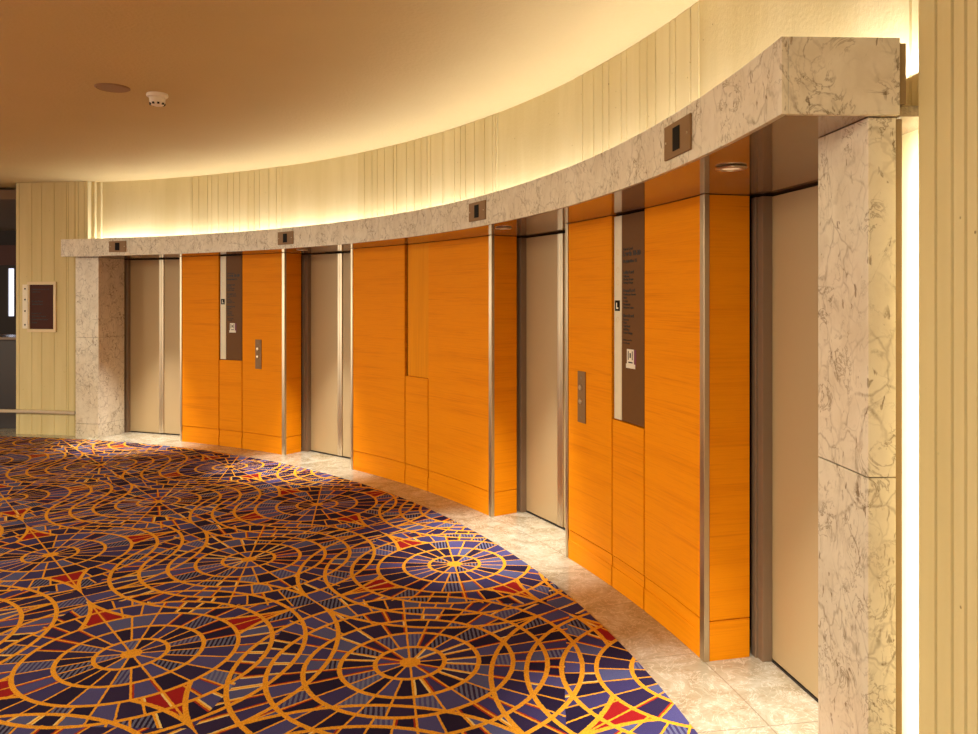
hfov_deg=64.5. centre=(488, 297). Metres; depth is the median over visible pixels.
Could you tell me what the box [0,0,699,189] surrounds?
ceiling
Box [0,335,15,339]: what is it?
countertop
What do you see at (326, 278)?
door
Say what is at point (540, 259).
door
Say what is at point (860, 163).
column
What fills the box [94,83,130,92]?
ceiling speaker
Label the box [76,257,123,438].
pillar
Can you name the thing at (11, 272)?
window
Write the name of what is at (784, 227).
door
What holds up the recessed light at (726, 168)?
attached to the lintel
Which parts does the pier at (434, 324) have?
corner trim, board, panel, panel, board, insert panel, panel, board, corner trim, return panel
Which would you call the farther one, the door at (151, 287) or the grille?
the door at (151, 287)
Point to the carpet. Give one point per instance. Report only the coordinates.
(145, 588)
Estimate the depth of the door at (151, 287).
9.41 m
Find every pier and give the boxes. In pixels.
[180,253,300,454]
[351,235,516,516]
[565,194,748,661]
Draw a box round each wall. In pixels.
[0,230,15,334]
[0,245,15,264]
[16,181,102,435]
[103,0,918,237]
[147,203,750,629]
[902,129,918,733]
[919,0,977,733]
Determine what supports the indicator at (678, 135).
attached to the lintel
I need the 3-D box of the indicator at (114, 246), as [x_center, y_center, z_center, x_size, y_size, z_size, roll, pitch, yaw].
[-4.155,-0.570,8.668,0.240,0.124,0.012,0,0,19]
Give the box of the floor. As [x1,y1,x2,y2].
[0,428,817,733]
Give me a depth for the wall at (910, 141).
2.20 m
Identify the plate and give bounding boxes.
[255,339,261,368]
[578,371,585,423]
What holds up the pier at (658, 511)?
on the floor
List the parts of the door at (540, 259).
sill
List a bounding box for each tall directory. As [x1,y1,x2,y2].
[220,256,241,359]
[614,211,644,426]
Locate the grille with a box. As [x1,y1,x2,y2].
[97,85,127,91]
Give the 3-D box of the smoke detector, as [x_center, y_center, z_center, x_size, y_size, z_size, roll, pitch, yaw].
[-2.255,-1.342,5.270,0.140,0.084,0.140,0,0,0]
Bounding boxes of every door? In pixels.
[124,259,179,434]
[302,253,350,458]
[517,233,564,529]
[751,186,819,701]
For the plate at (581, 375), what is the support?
attached to the pier at (658, 511)
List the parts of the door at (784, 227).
sill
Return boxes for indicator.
[109,241,125,251]
[278,231,292,244]
[469,200,485,221]
[664,113,691,160]
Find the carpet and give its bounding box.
[0,436,697,733]
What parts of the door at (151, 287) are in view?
sill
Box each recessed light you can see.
[495,227,511,229]
[715,165,746,171]
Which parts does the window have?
pane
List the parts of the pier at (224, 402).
corner trim, board, panel, panel, board, panel, board, corner trim, return panel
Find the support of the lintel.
attached to the wall at (655, 78)
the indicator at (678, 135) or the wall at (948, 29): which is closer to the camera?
the wall at (948, 29)
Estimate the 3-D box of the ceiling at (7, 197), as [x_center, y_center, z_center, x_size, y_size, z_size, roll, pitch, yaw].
[-7.800,-1.290,11.950,8.000,0.120,4.500,0,0,0]
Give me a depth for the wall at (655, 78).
5.51 m
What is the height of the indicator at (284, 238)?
0.124 m
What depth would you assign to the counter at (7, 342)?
9.77 m
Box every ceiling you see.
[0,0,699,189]
[0,190,15,229]
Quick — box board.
[22,282,56,331]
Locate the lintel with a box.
[61,37,918,259]
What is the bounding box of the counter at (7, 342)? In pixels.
[0,335,15,427]
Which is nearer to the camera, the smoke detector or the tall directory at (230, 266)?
the smoke detector
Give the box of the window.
[7,268,15,316]
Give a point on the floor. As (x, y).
(745, 695)
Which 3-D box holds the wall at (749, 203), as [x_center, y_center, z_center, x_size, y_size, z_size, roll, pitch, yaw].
[-0.966,0.591,6.380,1.854,2.119,10.172,0,0,-40]
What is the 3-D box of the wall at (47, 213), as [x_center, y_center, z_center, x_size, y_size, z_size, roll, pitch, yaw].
[-5.179,0.133,9.372,1.094,3.034,0.185,0,0,10]
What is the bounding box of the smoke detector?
[146,91,167,106]
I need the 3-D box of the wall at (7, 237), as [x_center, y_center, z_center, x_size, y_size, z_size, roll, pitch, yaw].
[-7.800,0.150,14.250,8.000,3.000,0.100,0,0,0]
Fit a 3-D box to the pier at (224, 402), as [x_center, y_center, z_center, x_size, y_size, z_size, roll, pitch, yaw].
[-2.776,0.591,8.626,1.650,2.118,0.285,0,0,29]
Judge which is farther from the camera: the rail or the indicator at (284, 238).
the rail
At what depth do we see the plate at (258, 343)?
8.33 m
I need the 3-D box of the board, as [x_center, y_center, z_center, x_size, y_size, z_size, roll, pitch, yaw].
[-5.403,0.113,9.323,0.440,0.606,0.031,0,0,8]
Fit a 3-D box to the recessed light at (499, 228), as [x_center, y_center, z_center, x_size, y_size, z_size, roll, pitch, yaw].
[0.097,-0.465,5.215,0.112,0.010,0.112,0,0,-27]
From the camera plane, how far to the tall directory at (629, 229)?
4.23 m
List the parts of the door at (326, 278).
sill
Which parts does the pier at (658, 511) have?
corner trim, board, panel, board, panel, board, panel, corner trim, return panel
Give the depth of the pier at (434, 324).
6.46 m
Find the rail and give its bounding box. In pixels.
[0,409,75,414]

